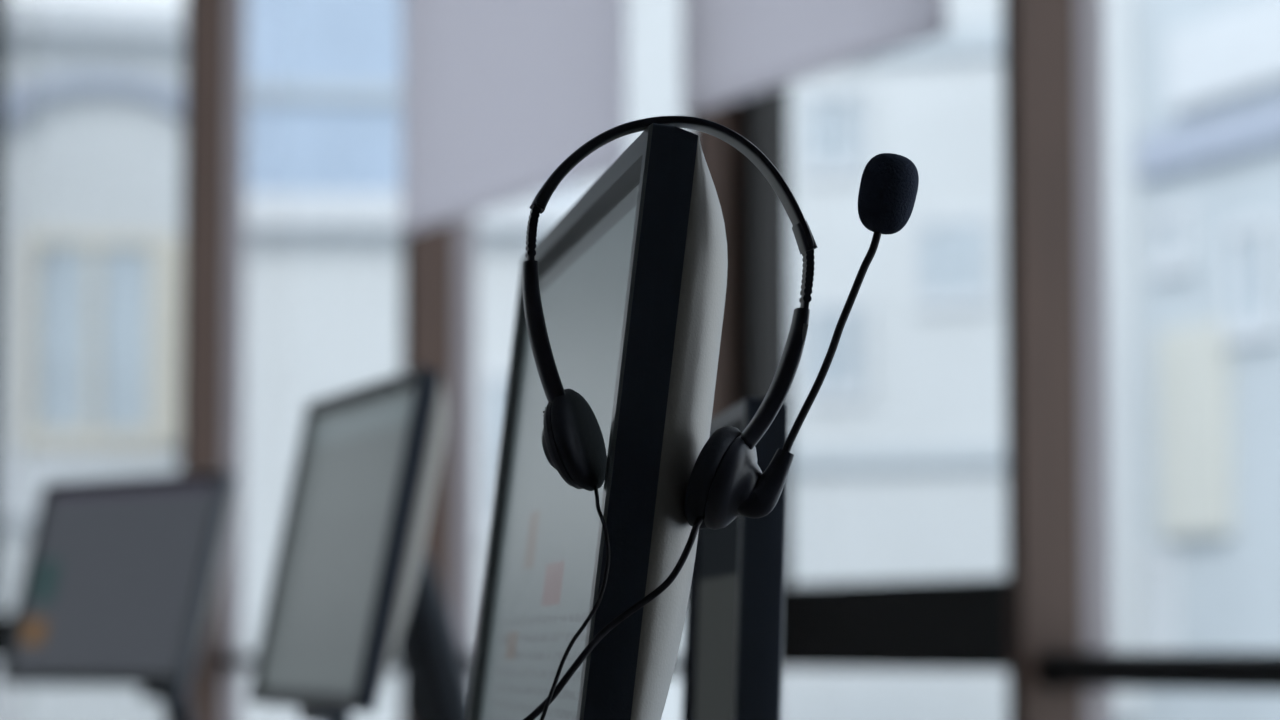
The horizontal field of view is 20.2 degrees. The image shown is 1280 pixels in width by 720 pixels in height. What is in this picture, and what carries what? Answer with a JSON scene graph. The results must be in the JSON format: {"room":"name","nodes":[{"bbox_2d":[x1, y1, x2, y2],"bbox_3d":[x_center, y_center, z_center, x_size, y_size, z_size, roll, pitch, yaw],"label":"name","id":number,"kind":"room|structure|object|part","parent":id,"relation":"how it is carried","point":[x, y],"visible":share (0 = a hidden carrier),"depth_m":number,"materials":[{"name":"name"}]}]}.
{"room":"open-plan office","nodes":[
{"label":"open-plan office","id":0,"kind":"room"},
{"bbox_3d":[-3.900,-2.331,6.555,18.582,0.200,26.853,0,-5,0],"label":"ceiling","id":1,"kind":"structure","parent":0,"visible":0},
{"bbox_2d":[400,0,626,234],"bbox_3d":[-0.238,-1.224,7.992,0.195,1.776,1.307,2,-5,-24],"label":"roller blind","id":2,"kind":"object","parent":1,"relation":"hanging from","point":[497,95],"visible":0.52,"depth_m":7.93,"materials":[{"name":"fabric"}]},
{"bbox_2d":[681,0,948,115],"bbox_3d":[0.359,-1.364,6.688,0.195,1.706,1.075,2,-5,-24],"label":"roller blind","id":3,"kind":"object","parent":1,"relation":"hanging from","point":[733,50],"visible":0.88,"depth_m":6.68,"materials":[{"name":"fabric"}]},
{"bbox_3d":[-3.900,1.606,6.238,18.582,0.200,26.853,0,-5,0],"label":"floor","id":4,"kind":"structure","parent":0,"visible":0},
{"bbox_2d":[179,0,246,719],"bbox_3d":[-1.214,-0.055,10.215,0.175,3.750,0.045,2,-5,-24],"label":"window frame","id":5,"kind":"structure","parent":4,"relation":"on","point":[212,167],"depth_m":10.21,"materials":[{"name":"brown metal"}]},
{"bbox_3d":[-1.159,0.032,10.233,0.054,3.380,0.045,2,-5,-24],"label":"aluminium post","id":6,"kind":"part","parent":5,"relation":"part of","materials":[{"name":"grey metal"}]},
{"bbox_2d":[396,554,469,719],"bbox_3d":[-0.017,0.832,4.903,0.676,1.128,0.645,1,-5,-10],"label":"office chair","id":7,"kind":"object","parent":4,"relation":"on","point":[430,657],"visible":0.7,"depth_m":4.71,"materials":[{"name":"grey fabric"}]},
{"bbox_2d":[400,213,476,719],"bbox_3d":[-0.480,-0.184,8.611,0.175,3.750,0.045,2,-5,-24],"label":"window frame","id":8,"kind":"structure","parent":4,"relation":"on","point":[439,262],"depth_m":8.57,"materials":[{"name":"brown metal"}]},
{"bbox_3d":[-0.426,-0.097,8.629,0.054,3.380,0.045,2,-5,-24],"label":"aluminium post","id":9,"kind":"part","parent":8,"relation":"part of","materials":[{"name":"grey metal"}]},
{"bbox_2d":[688,99,740,418],"bbox_3d":[0.182,-0.301,7.161,0.175,3.750,0.045,2,-5,-24],"label":"window frame","id":10,"kind":"structure","parent":4,"relation":"on","point":[723,161],"depth_m":7.13,"materials":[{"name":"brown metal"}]},
{"bbox_2d":[1002,0,1112,719],"bbox_3d":[0.695,-0.391,6.039,0.175,3.750,0.045,2,-5,-24],"label":"window frame","id":11,"kind":"structure","parent":4,"relation":"on","point":[1056,242],"depth_m":5.99,"materials":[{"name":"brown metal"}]},
{"bbox_3d":[0.750,-0.305,6.057,0.054,3.380,0.045,2,-5,-24],"label":"aluminium post","id":12,"kind":"part","parent":11,"relation":"part of","materials":[{"name":"grey metal"}]},
{"bbox_3d":[-0.185,0.770,1.685,0.800,0.735,1.250,1,-5,-8],"label":"desk","id":13,"kind":"object","parent":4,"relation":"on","visible":0},
{"bbox_2d":[466,123,727,719],"bbox_3d":[-0.006,0.164,1.758,0.208,0.486,0.530,1,-5,-8],"label":"computer monitor","id":14,"kind":"object","parent":13,"relation":"on","point":[633,275],"visible":0.93,"depth_m":1.53,"materials":[{"name":"grey plastic"}]},
{"bbox_2d":[522,116,918,719],"bbox_3d":[0.011,0.046,1.510,0.212,0.300,0.060,1,-5,-14],"label":"headset","id":15,"kind":"object","parent":14,"relation":"hanging from","point":[726,482],"visible":1,"depth_m":1.51,"materials":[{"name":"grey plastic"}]},
{"bbox_3d":[-0.039,-0.007,1.512,0.021,0.069,0.015,1,-5,-8],"label":"arm","id":16,"kind":"part","parent":15,"relation":"part of","materials":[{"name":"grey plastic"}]},
{"bbox_2d":[541,401,581,488],"bbox_3d":[-0.032,0.035,1.515,0.018,0.039,0.041,-2,-5,20],"label":"ear cup","id":17,"kind":"object","parent":15,"relation":"on","point":[561,437],"depth_m":1.50,"materials":[{"name":"grey plastic"}]},
{"bbox_2d":[704,436,761,529],"bbox_3d":[0.039,0.051,1.514,0.025,0.040,0.041,0,-5,0],"label":"ear cup","id":18,"kind":"object","parent":15,"relation":"on","point":[732,473],"depth_m":1.50,"materials":[{"name":"grey plastic"}]},
{"bbox_3d":[0.055,0.009,1.520,0.036,0.064,0.015,2,-5,-25],"label":"arm","id":19,"kind":"part","parent":15,"relation":"part of","materials":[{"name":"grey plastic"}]},
{"bbox_2d":[681,397,788,719],"bbox_3d":[0.068,0.234,2.119,0.208,0.404,0.300,0,-5,-5],"label":"computer monitor","id":20,"kind":"object","parent":13,"relation":"on","point":[734,627],"visible":0.64,"depth_m":1.99,"materials":[{"name":"black plastic"}]},
{"bbox_3d":[-0.501,0.937,3.753,0.800,0.735,1.250,1,-5,-17],"label":"desk","id":21,"kind":"object","parent":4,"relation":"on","visible":0},
{"bbox_2d":[248,367,446,719],"bbox_3d":[-0.284,0.295,3.714,0.208,0.538,0.551,1,-5,-17],"label":"computer monitor","id":22,"kind":"object","parent":21,"relation":"on","point":[355,525],"visible":1,"depth_m":3.63,"materials":[{"name":"grey plastic"}]},
{"bbox_3d":[-0.877,1.073,5.439,0.800,0.735,1.000,3,-5,-31],"label":"desk","id":23,"kind":"object","parent":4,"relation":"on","visible":0},
{"bbox_2d":[0,470,236,719],"bbox_3d":[-0.807,0.453,5.678,0.208,0.539,0.525,4,-6,-41],"label":"computer monitor","id":24,"kind":"object","parent":23,"relation":"on","point":[119,580],"visible":1,"depth_m":5.64,"materials":[{"name":"grey plastic"}]},
{"bbox_3d":[1.420,-0.519,4.457,0.177,3.750,0.112,0,-5,0],"label":"trim","id":25,"kind":"structure","parent":4,"relation":"on","visible":0},
{"bbox_2d":[1037,649,1279,691],"bbox_3d":[1.036,0.448,5.168,0.068,0.068,1.705,2,-5,-24],"label":"handrail","id":26,"kind":"object","parent":25,"relation":"attached to","point":[1057,669],"visible":1,"depth_m":5.61,"materials":[{"name":"brown metal"}]},
{"label":"outside","id":27,"kind":"structure","parent":0,"visible":0},
{"bbox_3d":[0.000,13.121,60.141,180.000,0.500,118.000,0,-5,0],"label":"ground","id":28,"kind":"structure","parent":27,"visible":0},
{"bbox_2d":[0,0,183,719],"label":"window","id":29,"kind":"structure","parent":28,"relation":"on","point":[90,321],"depth_m":30.86,"materials":[{"name":"glass"}]},
{"bbox_3d":[-4.627,-2.232,30.982,2.040,0.459,0.170,1,-5,-15],"label":"arch moulding","id":30,"kind":"part","parent":29,"relation":"part of","materials":[{"name":"blue stone"}]},
{"bbox_3d":[-4.690,-0.190,30.858,0.983,1.583,0.040,1,-5,-15],"label":"pane","id":31,"kind":"part","parent":29,"relation":"part of","materials":[{"name":"clear glass"}]},
{"bbox_3d":[-6.638,-2.633,34.564,4.132,0.300,8.250,1,-5,-15],"label":"cornice","id":32,"kind":"part","parent":29,"relation":"part of","materials":[{"name":"stone"}]},
{"bbox_2d":[246,0,570,192],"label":"window","id":33,"kind":"structure","parent":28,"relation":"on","point":[324,82],"depth_m":55.74,"materials":[{"name":"blue glass"}]},
{"bbox_2d":[241,193,684,719],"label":"window","id":34,"kind":"structure","parent":28,"relation":"on","point":[323,308],"depth_m":29.08,"materials":[{"name":"glass"}]},
{"bbox_3d":[-1.405,-0.866,33.051,3.913,0.300,8.250,0,-5,0],"label":"cornice","id":35,"kind":"part","parent":34,"relation":"part of","materials":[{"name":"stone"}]},
{"bbox_3d":[-0.994,0.722,29.026,0.403,1.128,0.040,0,-5,0],"label":"pane","id":36,"kind":"part","parent":34,"relation":"part of","materials":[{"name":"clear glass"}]},
{"bbox_2d":[571,0,1007,719],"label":"window","id":37,"kind":"structure","parent":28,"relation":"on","point":[898,466],"depth_m":42.71,"materials":[{"name":"glass"}]},
{"bbox_3d":[2.339,-2.752,43.190,0.600,0.836,0.040,-2,-5,20],"label":"pane","id":38,"kind":"part","parent":37,"relation":"part of","materials":[{"name":"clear glass"}]},
{"bbox_3d":[2.339,-0.133,42.979,0.600,0.956,0.040,-2,-5,20],"label":"pane","id":39,"kind":"part","parent":37,"relation":"part of","materials":[{"name":"clear glass"}]},
{"bbox_3d":[3.702,-1.185,42.567,0.700,0.836,0.040,-2,-5,20],"label":"pane","id":40,"kind":"part","parent":37,"relation":"part of","materials":[{"name":"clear glass"}]},
{"bbox_2d":[1105,0,1279,719],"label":"window","id":41,"kind":"structure","parent":28,"relation":"on","point":[1193,86],"depth_m":31.18,"materials":[{"name":"glass"}]},
{"bbox_3d":[4.617,2.108,31.709,0.040,0.711,0.300,2,-5,-19],"label":"pane","id":42,"kind":"part","parent":41,"relation":"part of","materials":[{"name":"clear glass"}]},
{"bbox_3d":[4.707,-1.084,31.705,0.040,0.356,0.550,2,-5,-19],"label":"pane","id":43,"kind":"part","parent":41,"relation":"part of","materials":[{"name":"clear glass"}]},
{"bbox_3d":[5.181,-0.703,30.299,0.040,0.767,0.650,2,-5,-19],"label":"pane","id":44,"kind":"part","parent":41,"relation":"part of","materials":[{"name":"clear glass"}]},
{"bbox_3d":[-1.226,1.786,10.341,8.552,0.100,18.497,0,-5,0],"label":"trim","id":45,"kind":"structure","parent":0,"visible":0},
{"bbox_2d":[0,0,241,660],"bbox_3d":[-1.752,0.134,11.501,0.078,3.380,2.763,2,-5,-24],"label":"window","id":46,"kind":"structure","parent":45,"relation":"attached to","point":[5,618],"depth_m":12.78,"materials":[{"name":"brown metal"}]},
{"bbox_2d":[224,654,399,670],"bbox_3d":[-0.790,-0.033,9.432,0.050,3.380,1.723,2,-5,-24],"label":"window","id":47,"kind":"structure","parent":45,"relation":"attached to","point":[231,661],"depth_m":9.97,"materials":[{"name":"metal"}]},
{"bbox_2d":[463,655,682,674],"bbox_3d":[-0.092,-0.156,7.905,0.050,3.380,1.554,2,-5,-24],"label":"window","id":48,"kind":"structure","parent":45,"relation":"attached to","point":[468,659],"depth_m":7.42,"materials":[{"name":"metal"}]},
{"bbox_2d":[741,84,1007,675],"bbox_3d":[0.483,-0.260,6.613,0.078,3.380,1.192,2,-5,-24],"label":"window","id":49,"kind":"structure","parent":45,"relation":"attached to","point":[960,624],"depth_m":6.80,"materials":[{"name":"brown metal"}]}
]}

